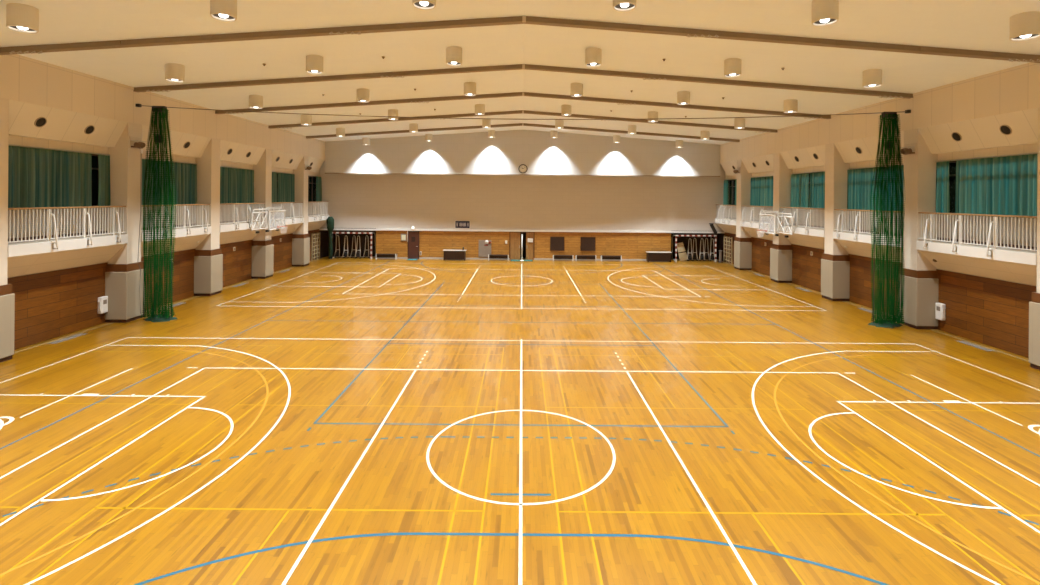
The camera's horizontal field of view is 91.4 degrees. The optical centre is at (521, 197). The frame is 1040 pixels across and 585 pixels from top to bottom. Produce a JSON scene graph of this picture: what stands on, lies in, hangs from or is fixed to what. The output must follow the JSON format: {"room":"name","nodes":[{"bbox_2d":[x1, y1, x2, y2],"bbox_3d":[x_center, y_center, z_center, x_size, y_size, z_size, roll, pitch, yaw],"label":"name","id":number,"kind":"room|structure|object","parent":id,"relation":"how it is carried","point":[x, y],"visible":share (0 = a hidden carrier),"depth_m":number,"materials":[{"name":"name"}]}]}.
{"room":"sports hall","nodes":[
{"label":"sports hall","id":0,"kind":"room"},
{"bbox_2d":[0,54,324,352],"bbox_3d":[-15.732,0.004,19.850,1.100,9.600,43.700,0,0,0],"label":"wall","id":1,"kind":"structure","parent":0,"point":[51,106],"depth_m":18.54,"materials":[{"name":"paint"}]},
{"bbox_2d":[34,117,46,126],"bbox_3d":[-15.412,-2.402,16.260,0.025,0.370,0.370,29,0,0],"label":"air vent","id":2,"kind":"object","parent":1,"relation":"in","point":[38,121],"depth_m":16.25,"materials":[{"name":"metal"}]},
{"bbox_2d":[8,144,109,209],"bbox_3d":[-15.843,-0.622,17.270,0.202,2.050,4.520,0,0,0],"label":"curtain","id":3,"kind":"object","parent":1,"relation":"attached to","point":[37,177],"visible":0.9,"depth_m":17.09,"materials":[{"name":"green fabric"}]},
{"bbox_2d":[27,147,98,205],"bbox_3d":[-16.117,-0.619,17.270,0.120,2.000,4.440,0,0,0],"label":"window","id":4,"kind":"structure","parent":1,"relation":"in","point":[95,166],"depth_m":19.18,"materials":[{"name":"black glass"}]},
{"bbox_2d":[98,296,107,313],"bbox_3d":[-15.872,4.073,19.215,0.165,0.620,0.330,0,0,0],"label":"wall box","id":5,"kind":"object","parent":1,"relation":"attached to","point":[102,301],"visible":1,"depth_m":19.14,"materials":[{"name":"white plastic"}]},
{"bbox_2d":[7,215,328,277],"bbox_3d":[-15.573,1.968,18.990,0.810,1.095,41.980,0,0,0],"label":"gallery","id":6,"kind":"object","parent":1,"relation":"attached to","point":[31,257],"visible":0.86,"depth_m":18.37,"materials":[{"name":"paint"}]},
{"bbox_2d":[8,206,126,248],"bbox_3d":[-15.138,0.999,17.270,0.295,1.360,4.530,0,0,0],"label":"railing","id":7,"kind":"object","parent":6,"relation":"attached to","point":[49,209],"visible":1,"depth_m":16.91,"materials":[{"name":"white metal"}]},
{"bbox_2d":[141,204,209,236],"bbox_3d":[-15.138,0.999,22.530,0.295,1.360,4.530,0,0,0],"label":"railing","id":8,"kind":"object","parent":6,"relation":"attached to","point":[202,208],"visible":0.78,"depth_m":23.00,"materials":[{"name":"white metal"}]},
{"bbox_2d":[220,203,264,228],"bbox_3d":[-15.138,0.999,27.790,0.295,1.360,4.530,0,0,0],"label":"railing","id":9,"kind":"object","parent":6,"relation":"attached to","point":[261,205],"visible":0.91,"depth_m":27.42,"materials":[{"name":"white metal"}]},
{"bbox_2d":[272,202,302,223],"bbox_3d":[-15.138,0.999,33.050,0.295,1.360,4.530,0,0,0],"label":"railing","id":10,"kind":"object","parent":6,"relation":"attached to","point":[274,204],"visible":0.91,"depth_m":33.43,"materials":[{"name":"white metal"}]},
{"bbox_2d":[308,201,328,219],"bbox_3d":[-15.138,0.999,38.010,0.295,1.360,3.930,0,0,0],"label":"railing","id":11,"kind":"object","parent":6,"relation":"attached to","point":[310,209],"visible":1,"depth_m":37.83,"materials":[{"name":"white metal"}]},
{"bbox_2d":[327,217,333,258],"bbox_3d":[-14.910,3.137,39.479,0.555,3.260,0.569,0,0,0],"label":"net","id":12,"kind":"object","parent":6,"relation":"hanging from","point":[330,221],"visible":1,"depth_m":39.31,"materials":[{"name":"green fabric"}]},
{"bbox_2d":[141,158,196,206],"bbox_3d":[-15.842,-0.622,22.530,0.203,2.050,4.520,0,0,0],"label":"curtain","id":13,"kind":"object","parent":1,"relation":"hanging from","point":[185,174],"visible":0.42,"depth_m":23.48,"materials":[{"name":"green fabric"}]},
{"bbox_2d":[220,166,253,204],"bbox_3d":[-15.842,-0.622,27.790,0.203,2.050,4.520,0,0,0],"label":"curtain","id":14,"kind":"object","parent":1,"relation":"hanging from","point":[236,185],"visible":0.7,"depth_m":28.04,"materials":[{"name":"green fabric"}]},
{"bbox_2d":[272,171,294,201],"bbox_3d":[-15.842,-0.622,33.050,0.202,2.050,4.520,0,0,0],"label":"curtain","id":15,"kind":"object","parent":1,"relation":"attached to","point":[286,182],"visible":0.66,"depth_m":33.66,"materials":[{"name":"green fabric"}]},
{"bbox_2d":[308,176,315,201],"bbox_3d":[-16.117,-0.619,38.010,0.120,2.000,3.840,0,0,0],"label":"window","id":16,"kind":"structure","parent":1,"relation":"in","point":[311,179],"depth_m":38.89,"materials":[{"name":"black glass"}]},
{"bbox_2d":[308,175,321,201],"bbox_3d":[-15.842,-0.622,38.010,0.203,2.050,3.920,0,0,0],"label":"curtain","id":17,"kind":"object","parent":1,"relation":"attached to","point":[318,178],"visible":0.31,"depth_m":39.45,"materials":[{"name":"green fabric"}]},
{"bbox_2d":[311,232,319,260],"bbox_3d":[-15.856,3.778,39.050,0.112,2.050,1.500,0,0,0],"label":"wall bars","id":18,"kind":"object","parent":1,"relation":"attached to","point":[316,234],"visible":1,"depth_m":38.85,"materials":[{"name":"brown wood"}]},
{"bbox_2d":[135,104,910,119],"bbox_3d":[0.045,-3.303,19.970,30.400,0.494,0.140,0,0,0],"label":"cable","id":19,"kind":"object","parent":1,"relation":"attached to","point":[136,105],"visible":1,"depth_m":19.96,"materials":[{"name":"metal"}]},
{"bbox_2d":[141,106,176,321],"bbox_3d":[-14.261,0.619,19.952,1.358,8.386,0.777,0,0,0],"label":"net","id":20,"kind":"object","parent":19,"relation":"hanging from","point":[158,113],"visible":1,"depth_m":19.90,"materials":[{"name":"green fabric"}]},
{"bbox_2d":[868,112,904,327],"bbox_3d":[14.386,0.848,19.952,1.358,8.386,0.777,0,0,0],"label":"net","id":21,"kind":"object","parent":19,"relation":"hanging from","point":[890,144],"visible":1,"depth_m":19.90,"materials":[{"name":"green fabric"}]},
{"bbox_2d":[320,228,375,257],"bbox_3d":[-13.646,3.621,40.850,4.670,2.400,1.700,0,0,0],"label":"left alcove","id":22,"kind":"structure","parent":0,"point":[324,237],"depth_m":41.50,"materials":[{"name":"paint"}]},
{"bbox_2d":[0,256,1039,584],"bbox_3d":[-0.022,5.053,19.850,32.600,0.254,44.300,0,0,0],"label":"floor","id":23,"kind":"structure","parent":0,"point":[325,421],"depth_m":10.36,"materials":[{"name":"brown wood"}]},
{"bbox_2d":[0,98,14,362],"bbox_3d":[-15.525,0.946,14.640,0.870,7.720,0.980,0,0,0],"label":"pillar","id":24,"kind":"structure","parent":23,"relation":"on","point":[7,299],"depth_m":14.89,"materials":[{"name":"paint"}]},
{"bbox_2d":[47,333,84,343],"bbox_3d":[-15.440,4.801,17.270,0.280,0.012,1.240,0,0,0],"label":"floor vent","id":25,"kind":"object","parent":23,"relation":"in","point":[80,334],"visible":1,"depth_m":17.23,"materials":[{"name":"metal"}]},
{"bbox_2d":[105,122,144,322],"bbox_3d":[-15.525,0.946,19.900,0.870,7.720,0.980,0,0,0],"label":"pillar","id":26,"kind":"structure","parent":23,"relation":"on","point":[123,279],"depth_m":19.54,"materials":[{"name":"paint"}]},
{"bbox_2d":[129,136,145,149],"bbox_3d":[-14.986,-2.120,19.880,0.358,0.460,0.600,0,0,0],"label":"floodlight","id":27,"kind":"object","parent":26,"relation":"attached to","point":[134,142],"visible":1,"depth_m":19.73,"materials":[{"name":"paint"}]},
{"bbox_2d":[194,138,222,295],"bbox_3d":[-15.525,0.946,25.160,0.870,7.720,0.980,0,0,0],"label":"pillar","id":28,"kind":"structure","parent":23,"relation":"on","point":[208,256],"depth_m":24.80,"materials":[{"name":"paint"}]},
{"bbox_2d":[251,149,273,278],"bbox_3d":[-15.525,0.946,30.420,0.870,7.720,0.980,0,0,0],"label":"pillar","id":29,"kind":"structure","parent":23,"relation":"on","point":[262,267],"depth_m":30.06,"materials":[{"name":"paint"}]},
{"bbox_2d":[251,207,287,233],"bbox_3d":[-14.680,1.386,29.820,1.026,1.599,3.721,0,0,0],"label":"basketball backboard","id":30,"kind":"object","parent":29,"relation":"attached to","point":[269,217],"visible":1,"depth_m":30.13,"materials":[{"name":"white paint"}]},
{"bbox_2d":[292,155,309,266],"bbox_3d":[-15.525,0.946,35.680,0.870,7.720,0.980,0,0,0],"label":"pillar","id":31,"kind":"structure","parent":23,"relation":"on","point":[300,236],"depth_m":35.32,"materials":[{"name":"paint"}]},
{"bbox_2d":[332,232,375,258],"bbox_3d":[-13.363,3.783,40.265,3.239,2.080,1.130,0,0,0],"label":"goal","id":32,"kind":"object","parent":23,"relation":"on","point":[341,233],"visible":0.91,"depth_m":40.56,"materials":[{"name":"white paint"}]},
{"bbox_2d":[376,254,396,259],"bbox_3d":[-10.570,4.616,39.600,1.580,0.460,0.380,0,0,0],"label":"bench","id":33,"kind":"object","parent":23,"relation":"on","point":[377,255],"visible":1,"depth_m":39.58,"materials":[{"name":"brown wood"}]},
{"bbox_2d":[443,250,465,260],"bbox_3d":[-5.238,4.498,39.500,1.776,0.780,0.640,0,0,0],"label":"desk","id":34,"kind":"object","parent":23,"relation":"on","point":[448,254],"visible":1,"depth_m":39.26,"materials":[{"name":"brown wood"}]},
{"bbox_2d":[488,255,508,260],"bbox_3d":[-1.836,4.686,39.600,1.580,0.460,0.380,0,0,0],"label":"bench","id":35,"kind":"object","parent":23,"relation":"on","point":[489,256],"visible":1,"depth_m":39.58,"materials":[{"name":"brown wood"}]},
{"bbox_2d":[553,255,572,260],"bbox_3d":[3.194,4.726,39.600,1.580,0.460,0.380,0,0,0],"label":"bench","id":36,"kind":"object","parent":23,"relation":"on","point":[554,256],"visible":1,"depth_m":39.58,"materials":[{"name":"brown wood"}]},
{"bbox_2d":[575,255,595,260],"bbox_3d":[4.972,4.740,39.600,1.580,0.460,0.380,0,0,0],"label":"bench","id":37,"kind":"object","parent":23,"relation":"on","point":[576,256],"visible":1,"depth_m":39.58,"materials":[{"name":"brown wood"}]},
{"bbox_2d":[646,251,671,261],"bbox_3d":[10.634,4.635,39.500,1.908,0.760,0.640,0,0,0],"label":"desk","id":38,"kind":"object","parent":23,"relation":"on","point":[651,255],"visible":1,"depth_m":39.26,"materials":[{"name":"brown wood"}]},
{"bbox_2d":[677,242,685,260],"bbox_3d":[12.592,4.316,40.173,0.746,1.499,0.182,0,0,0],"label":"leaning board","id":39,"kind":"object","parent":23,"relation":"on","point":[680,248],"visible":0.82,"depth_m":40.16,"materials":[{"name":"brown wood"}]},
{"bbox_2d":[672,235,716,261],"bbox_3d":[13.607,3.999,40.265,3.200,2.080,1.130,0,0,0],"label":"goal","id":40,"kind":"object","parent":23,"relation":"on","point":[715,236],"visible":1,"depth_m":39.71,"materials":[{"name":"white paint"}]},
{"bbox_2d":[734,159,751,269],"bbox_3d":[15.544,1.194,35.680,0.870,7.720,0.980,0,0,0],"label":"pillar","id":41,"kind":"structure","parent":23,"relation":"on","point":[742,243],"depth_m":35.32,"materials":[{"name":"paint"}]},
{"bbox_2d":[770,153,791,282],"bbox_3d":[15.544,1.194,30.420,0.870,7.720,0.980,0,0,0],"label":"pillar","id":42,"kind":"structure","parent":23,"relation":"on","point":[781,248],"depth_m":30.06,"materials":[{"name":"paint"}]},
{"bbox_2d":[756,211,792,237],"bbox_3d":[14.693,1.621,29.820,1.026,1.599,3.721,0,0,0],"label":"basketball backboard","id":43,"kind":"object","parent":42,"relation":"attached to","point":[774,222],"visible":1,"depth_m":30.09,"materials":[{"name":"white paint"}]},
{"bbox_2d":[821,143,849,300],"bbox_3d":[15.544,1.194,25.160,0.870,7.720,0.980,0,0,0],"label":"pillar","id":44,"kind":"structure","parent":23,"relation":"on","point":[835,261],"depth_m":24.80,"materials":[{"name":"paint"}]},
{"bbox_2d":[899,129,938,328],"bbox_3d":[15.544,1.194,19.900,0.870,7.720,0.980,0,0,0],"label":"pillar","id":45,"kind":"structure","parent":23,"relation":"on","point":[921,288],"depth_m":19.54,"materials":[{"name":"paint"}]},
{"bbox_2d":[901,143,916,155],"bbox_3d":[15.055,-1.880,19.880,0.358,0.460,0.600,0,0,0],"label":"floodlight","id":46,"kind":"object","parent":45,"relation":"attached to","point":[909,149],"visible":1,"depth_m":19.76,"materials":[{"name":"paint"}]},
{"bbox_2d":[955,340,993,350],"bbox_3d":[15.399,5.047,17.270,0.280,0.012,1.240,0,0,0],"label":"floor vent","id":47,"kind":"object","parent":23,"relation":"in","point":[964,342],"visible":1,"depth_m":17.22,"materials":[{"name":"metal"}]},
{"bbox_2d":[1029,107,1039,369],"bbox_3d":[15.544,1.194,14.640,0.870,7.720,0.980,0,0,0],"label":"pillar","id":48,"kind":"structure","parent":23,"relation":"on","point":[1034,305],"depth_m":14.96,"materials":[{"name":"paint"}]},
{"bbox_2d":[0,0,1039,144],"bbox_3d":[0.058,-4.880,19.000,32.600,1.578,42.600,0,0,0],"label":"ceiling","id":49,"kind":"structure","parent":0,"point":[981,25],"depth_m":16.57,"materials":[{"name":"paint"}]},
{"bbox_2d":[6,3,38,32],"bbox_3d":[-11.808,-4.238,12.010,0.550,0.540,0.550,0,0,0],"label":"ceiling lamp","id":50,"kind":"object","parent":49,"relation":"hanging from","point":[19,17],"visible":1,"depth_m":11.85,"materials":[{"name":"metal"}]},
{"bbox_2d":[165,63,184,81],"bbox_3d":[-11.808,-4.238,17.270,0.550,0.540,0.550,0,0,0],"label":"ceiling lamp","id":51,"kind":"object","parent":49,"relation":"hanging from","point":[174,72],"visible":1,"depth_m":17.07,"materials":[{"name":"metal"}]},
{"bbox_2d":[210,0,236,20],"bbox_3d":[-7.056,-4.523,12.010,0.550,0.540,0.550,0,0,0],"label":"ceiling lamp","id":52,"kind":"object","parent":49,"relation":"hanging from","point":[224,10],"visible":1,"depth_m":11.84,"materials":[{"name":"metal"}]},
{"bbox_2d":[249,95,262,108],"bbox_3d":[-11.808,-4.238,22.530,0.550,0.540,0.550,0,0,0],"label":"ceiling lamp","id":53,"kind":"object","parent":49,"relation":"hanging from","point":[255,101],"visible":1,"depth_m":22.31,"materials":[{"name":"metal"}]},
{"bbox_2d":[301,114,311,124],"bbox_3d":[-11.808,-4.238,27.790,0.550,0.540,0.550,0,0,0],"label":"ceiling lamp","id":54,"kind":"object","parent":49,"relation":"hanging from","point":[306,119],"visible":0.98,"depth_m":27.57,"materials":[{"name":"metal"}]},
{"bbox_2d":[306,55,322,73],"bbox_3d":[-7.056,-4.523,17.270,0.550,0.540,0.550,0,0,0],"label":"ceiling lamp","id":55,"kind":"object","parent":49,"relation":"hanging from","point":[314,63],"visible":1,"depth_m":17.05,"materials":[{"name":"metal"}]},
{"bbox_2d":[336,128,344,136],"bbox_3d":[-11.808,-4.238,33.050,0.550,0.540,0.550,0,0,0],"label":"ceiling lamp","id":56,"kind":"object","parent":49,"relation":"hanging from","point":[340,132],"visible":0.99,"depth_m":32.82,"materials":[{"name":"metal"}]},
{"bbox_2d":[356,88,369,101],"bbox_3d":[-7.056,-4.523,22.530,0.550,0.540,0.550,0,0,0],"label":"ceiling lamp","id":57,"kind":"object","parent":49,"relation":"hanging from","point":[363,94],"visible":0.99,"depth_m":22.32,"materials":[{"name":"metal"}]},
{"bbox_2d":[388,109,397,119],"bbox_3d":[-7.056,-4.523,27.790,0.550,0.540,0.550,0,0,0],"label":"ceiling lamp","id":58,"kind":"object","parent":49,"relation":"hanging from","point":[393,113],"visible":0.99,"depth_m":27.55,"materials":[{"name":"metal"}]},
{"bbox_2d":[412,0,435,9],"bbox_3d":[-2.313,-4.808,12.010,0.550,0.540,0.550,0,0,0],"label":"ceiling lamp","id":59,"kind":"object","parent":49,"relation":"hanging from","point":[421,4],"visible":1,"depth_m":12.04,"materials":[{"name":"metal"}]},
{"bbox_2d":[446,46,461,65],"bbox_3d":[-2.313,-4.808,17.270,0.550,0.540,0.550,0,0,0],"label":"ceiling lamp","id":60,"kind":"object","parent":49,"relation":"hanging from","point":[453,53],"visible":1,"depth_m":17.05,"materials":[{"name":"metal"}]},
{"bbox_2d":[464,82,475,95],"bbox_3d":[-2.313,-4.808,22.530,0.550,0.540,0.550,0,0,0],"label":"ceiling lamp","id":61,"kind":"object","parent":49,"relation":"hanging from","point":[469,87],"visible":1,"depth_m":22.29,"materials":[{"name":"metal"}]},
{"bbox_2d":[475,104,484,114],"bbox_3d":[-2.313,-4.808,27.790,0.550,0.540,0.550,0,0,0],"label":"ceiling lamp","id":62,"kind":"object","parent":49,"relation":"hanging from","point":[479,108],"visible":1,"depth_m":27.57,"materials":[{"name":"metal"}]},
{"bbox_2d":[482,119,490,127],"bbox_3d":[-2.313,-4.808,33.050,0.550,0.540,0.550,0,0,0],"label":"ceiling lamp","id":63,"kind":"object","parent":49,"relation":"hanging from","point":[486,123],"visible":0.95,"depth_m":32.83,"materials":[{"name":"metal"}]},
{"bbox_2d":[0,16,1039,62],"bbox_3d":[0.055,-4.585,14.591,30.400,1.250,0.318,0,0,0],"label":"ceiling beam","id":64,"kind":"structure","parent":49,"relation":"attached to","point":[687,32],"depth_m":14.56,"materials":[{"name":"paint"}]},
{"bbox_2d":[268,110,776,132],"bbox_3d":[0.055,-4.585,30.371,30.400,1.250,0.318,0,0,0],"label":"ceiling beam","id":65,"kind":"structure","parent":49,"relation":"attached to","point":[287,126],"depth_m":30.34,"materials":[{"name":"paint"}]},
{"bbox_2d":[133,64,912,98],"bbox_3d":[0.055,-4.585,19.851,30.400,1.250,0.318,0,0,0],"label":"ceiling beam","id":66,"kind":"structure","parent":49,"relation":"attached to","point":[882,94],"depth_m":19.82,"materials":[{"name":"paint"}]},
{"bbox_2d":[215,92,830,118],"bbox_3d":[0.055,-4.585,25.111,30.400,1.250,0.318,0,0,0],"label":"ceiling beam","id":67,"kind":"structure","parent":49,"relation":"attached to","point":[415,100],"depth_m":25.08,"materials":[{"name":"paint"}]},
{"bbox_2d":[306,123,739,141],"bbox_3d":[0.055,-4.608,35.672,30.400,1.204,0.235,0,0,0],"label":"ceiling beam","id":68,"kind":"structure","parent":49,"relation":"attached to","point":[516,124],"depth_m":35.60,"materials":[{"name":"paint"}]},
{"bbox_2d":[561,105,570,115],"bbox_3d":[2.427,-4.770,27.790,0.550,0.540,0.550,0,0,0],"label":"ceiling lamp","id":69,"kind":"object","parent":49,"relation":"hanging from","point":[565,109],"visible":0.98,"depth_m":27.57,"materials":[{"name":"metal"}]},
{"bbox_2d":[570,83,582,96],"bbox_3d":[2.427,-4.770,22.530,0.550,0.540,0.550,0,0,0],"label":"ceiling lamp","id":70,"kind":"object","parent":49,"relation":"hanging from","point":[576,88],"visible":1,"depth_m":22.30,"materials":[{"name":"metal"}]},
{"bbox_2d":[585,47,601,66],"bbox_3d":[2.427,-4.770,17.270,0.550,0.540,0.550,0,0,0],"label":"ceiling lamp","id":71,"kind":"object","parent":49,"relation":"hanging from","point":[593,55],"visible":1,"depth_m":17.06,"materials":[{"name":"metal"}]},
{"bbox_2d":[613,0,636,10],"bbox_3d":[2.427,-4.770,12.010,0.550,0.540,0.550,0,0,0],"label":"ceiling lamp","id":72,"kind":"object","parent":49,"relation":"hanging from","point":[619,5],"visible":1,"depth_m":11.98,"materials":[{"name":"metal"}]},
{"bbox_2d":[648,111,657,121],"bbox_3d":[7.164,-4.409,27.790,0.550,0.540,0.550,0,0,0],"label":"ceiling lamp","id":73,"kind":"object","parent":49,"relation":"hanging from","point":[652,115],"visible":0.99,"depth_m":27.55,"materials":[{"name":"metal"}]},
{"bbox_2d":[677,91,689,104],"bbox_3d":[7.164,-4.409,22.530,0.550,0.540,0.550,0,0,0],"label":"ceiling lamp","id":74,"kind":"object","parent":49,"relation":"hanging from","point":[683,97],"visible":1,"depth_m":22.31,"materials":[{"name":"metal"}]},
{"bbox_2d":[724,58,741,76],"bbox_3d":[7.164,-4.409,17.270,0.550,0.540,0.550,0,0,0],"label":"ceiling lamp","id":75,"kind":"object","parent":49,"relation":"hanging from","point":[732,66],"visible":1,"depth_m":17.05,"materials":[{"name":"metal"}]},
{"bbox_2d":[734,118,744,128],"bbox_3d":[11.911,-4.048,27.790,0.550,0.540,0.550,0,0,0],"label":"ceiling lamp","id":76,"kind":"object","parent":49,"relation":"hanging from","point":[739,123],"visible":0.96,"depth_m":27.57,"materials":[{"name":"metal"}]},
{"bbox_2d":[784,99,797,112],"bbox_3d":[11.911,-4.048,22.530,0.550,0.540,0.550,0,0,0],"label":"ceiling lamp","id":77,"kind":"object","parent":49,"relation":"hanging from","point":[790,105],"visible":1,"depth_m":22.31,"materials":[{"name":"metal"}]},
{"bbox_2d":[811,0,838,25],"bbox_3d":[7.164,-4.409,12.010,0.550,0.540,0.550,0,0,0],"label":"ceiling lamp","id":78,"kind":"object","parent":49,"relation":"hanging from","point":[824,12],"visible":1,"depth_m":11.83,"materials":[{"name":"metal"}]},
{"bbox_2d":[862,69,881,87],"bbox_3d":[11.911,-4.048,17.270,0.550,0.540,0.550,0,0,0],"label":"ceiling lamp","id":79,"kind":"object","parent":49,"relation":"hanging from","point":[872,78],"visible":1,"depth_m":17.06,"materials":[{"name":"metal"}]},
{"bbox_2d":[1009,11,1039,40],"bbox_3d":[11.911,-4.048,12.010,0.550,0.540,0.550,0,0,0],"label":"ceiling lamp","id":80,"kind":"object","parent":49,"relation":"hanging from","point":[1025,25],"visible":1,"depth_m":11.86,"materials":[{"name":"metal"}]},
{"bbox_2d":[319,130,724,260],"bbox_3d":[0.021,-0.270,39.675,32.600,10.400,1.250,0,0,0],"label":"wall","id":81,"kind":"structure","parent":0,"point":[628,217],"depth_m":40.00,"materials":[{"name":"paint"}]},
{"bbox_2d":[408,231,418,258],"bbox_3d":[-8.547,3.762,40.008,0.910,2.200,0.185,0,0,0],"label":"door","id":82,"kind":"structure","parent":81,"relation":"in","point":[413,236],"depth_m":39.98,"materials":[{"name":"brown wood"}]},
{"bbox_2d":[455,220,469,228],"bbox_3d":[-4.685,2.144,39.971,1.200,0.640,0.058,0,0,0],"label":"wall sign","id":83,"kind":"object","parent":81,"relation":"attached to","point":[459,224],"visible":1,"depth_m":39.95,"materials":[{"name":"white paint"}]},
{"bbox_2d":[478,240,490,256],"bbox_3d":[-2.923,4.038,39.940,1.002,1.350,0.119,0,0,0],"label":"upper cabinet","id":84,"kind":"object","parent":81,"relation":"attached to","point":[484,245],"visible":0.96,"depth_m":39.92,"materials":[{"name":"grey metal"}]},
{"bbox_2d":[509,232,534,259],"bbox_3d":[-0.012,3.820,40.045,1.980,2.220,0.150,0,0,0],"label":"door","id":85,"kind":"structure","parent":81,"relation":"in","point":[514,237],"depth_m":40.04,"materials":[{"name":"brown wood"}]},
{"bbox_2d":[325,173,719,176],"bbox_3d":[0.032,-1.725,39.035,30.400,0.070,0.030,0,0,0],"label":"trim","id":86,"kind":"structure","parent":81,"relation":"attached to","point":[325,173],"depth_m":39.02,"materials":[{"name":"paint"}]},
{"bbox_2d":[550,237,564,250],"bbox_3d":[2.775,3.657,39.977,1.133,1.117,0.044,0,0,0],"label":"board","id":87,"kind":"object","parent":81,"relation":"attached to","point":[556,243],"visible":1,"depth_m":39.98,"materials":[{"name":"brown wood"}]},
{"bbox_2d":[580,237,595,250],"bbox_3d":[5.192,3.673,39.977,1.181,1.116,0.044,0,0,0],"label":"board","id":88,"kind":"object","parent":81,"relation":"attached to","point":[586,243],"visible":1,"depth_m":39.98,"materials":[{"name":"brown wood"}]},
{"bbox_2d":[520,232,525,257],"bbox_3d":[-0.011,3.730,40.950,2.300,2.400,1.300,0,0,0],"label":"corridor","id":89,"kind":"structure","parent":0,"point":[523,233],"depth_m":41.50,"materials":[{"name":"paint"}]},
{"bbox_2d":[671,233,723,260],"bbox_3d":[13.748,3.840,40.850,4.420,2.400,1.700,0,0,0],"label":"right alcove","id":90,"kind":"structure","parent":0,"point":[720,236],"depth_m":41.50,"materials":[{"name":"paint"}]},
{"bbox_2d":[720,62,1039,361],"bbox_3d":[15.767,0.256,19.850,1.100,9.600,43.700,0,0,0],"label":"wall","id":91,"kind":"structure","parent":0,"point":[994,113],"depth_m":18.63,"materials":[{"name":"paint"}]},
{"bbox_2d":[723,236,732,263],"bbox_3d":[15.831,4.032,39.050,0.112,2.050,1.500,0,0,0],"label":"wall bars","id":92,"kind":"object","parent":91,"relation":"attached to","point":[727,244],"visible":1,"depth_m":38.83,"materials":[{"name":"brown wood"}]},
{"bbox_2d":[723,178,736,205],"bbox_3d":[15.888,-0.368,38.010,0.202,2.050,3.920,0,0,0],"label":"curtain","id":93,"kind":"object","parent":91,"relation":"hanging from","point":[725,189],"visible":0.35,"depth_m":39.34,"materials":[{"name":"green fabric"}]},
{"bbox_2d":[728,179,735,204],"bbox_3d":[16.162,-0.361,38.010,0.120,2.000,3.840,0,0,0],"label":"window","id":94,"kind":"structure","parent":91,"relation":"in","point":[731,183],"depth_m":39.17,"materials":[{"name":"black glass"}]},
{"bbox_2d":[750,175,772,207],"bbox_3d":[15.887,-0.368,33.050,0.202,2.050,4.520,0,0,0],"label":"curtain","id":95,"kind":"object","parent":91,"relation":"attached to","point":[761,194],"visible":0.6,"depth_m":33.64,"materials":[{"name":"green fabric"}]},
{"bbox_2d":[790,171,824,209],"bbox_3d":[15.887,-0.368,27.790,0.203,2.050,4.520,0,0,0],"label":"curtain","id":96,"kind":"object","parent":91,"relation":"attached to","point":[799,182],"visible":0.74,"depth_m":28.18,"materials":[{"name":"green fabric"}]},
{"bbox_2d":[847,164,903,211],"bbox_3d":[15.887,-0.368,22.530,0.204,2.050,4.520,0,0,0],"label":"curtain","id":97,"kind":"object","parent":91,"relation":"attached to","point":[859,181],"visible":0.43,"depth_m":23.59,"materials":[{"name":"green fabric"}]},
{"bbox_2d":[715,218,1036,285],"bbox_3d":[15.576,2.217,18.990,0.810,1.095,41.980,0,0,0],"label":"gallery","id":98,"kind":"object","parent":91,"relation":"attached to","point":[1010,265],"visible":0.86,"depth_m":18.44,"materials":[{"name":"paint"}]},
{"bbox_2d":[716,204,735,223],"bbox_3d":[15.157,1.241,38.010,0.295,1.360,3.930,0,0,0],"label":"railing","id":99,"kind":"object","parent":98,"relation":"attached to","point":[729,210],"visible":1,"depth_m":37.94,"materials":[{"name":"white metal"}]},
{"bbox_2d":[741,205,772,227],"bbox_3d":[15.157,1.241,33.050,0.295,1.360,4.530,0,0,0],"label":"railing","id":100,"kind":"object","parent":98,"relation":"attached to","point":[765,208],"visible":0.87,"depth_m":33.44,"materials":[{"name":"white metal"}]},
{"bbox_2d":[780,207,824,232],"bbox_3d":[15.157,1.241,27.790,0.295,1.360,4.530,0,0,0],"label":"railing","id":101,"kind":"object","parent":98,"relation":"attached to","point":[786,209],"visible":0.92,"depth_m":27.43,"materials":[{"name":"white metal"}]},
{"bbox_2d":[834,209,900,239],"bbox_3d":[15.157,1.241,22.530,0.295,1.360,4.530,0,0,0],"label":"railing","id":102,"kind":"object","parent":98,"relation":"attached to","point":[838,220],"visible":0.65,"depth_m":23.00,"materials":[{"name":"white metal"}]},
{"bbox_2d":[918,212,1036,256],"bbox_3d":[15.157,1.241,17.270,0.295,1.360,4.530,0,0,0],"label":"railing","id":103,"kind":"object","parent":98,"relation":"attached to","point":[960,215],"visible":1,"depth_m":16.92,"materials":[{"name":"white metal"}]},
{"bbox_2d":[935,303,945,319],"bbox_3d":[15.842,4.327,19.215,0.165,0.620,0.330,0,0,0],"label":"wall box","id":104,"kind":"object","parent":91,"relation":"attached to","point":[940,309],"visible":1,"depth_m":19.13,"materials":[{"name":"white plastic"}]},
{"bbox_2d":[949,156,1004,212],"bbox_3d":[16.162,-0.361,17.270,0.120,2.000,4.440,0,0,0],"label":"window","id":105,"kind":"structure","parent":91,"relation":"in","point":[952,164],"depth_m":19.07,"materials":[{"name":"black glass"}]},
{"bbox_2d":[935,152,1037,218],"bbox_3d":[15.887,-0.368,17.270,0.202,2.050,4.520,0,0,0],"label":"curtain","id":106,"kind":"object","parent":91,"relation":"attached to","point":[997,185],"visible":0.93,"depth_m":17.05,"materials":[{"name":"green fabric"}]},
{"bbox_2d":[999,125,1011,134],"bbox_3d":[15.485,-2.155,16.260,0.025,0.370,0.370,-28,0,0],"label":"air vent","id":107,"kind":"object","parent":91,"relation":"in","point":[1003,129],"depth_m":16.26,"materials":[{"name":"metal"}]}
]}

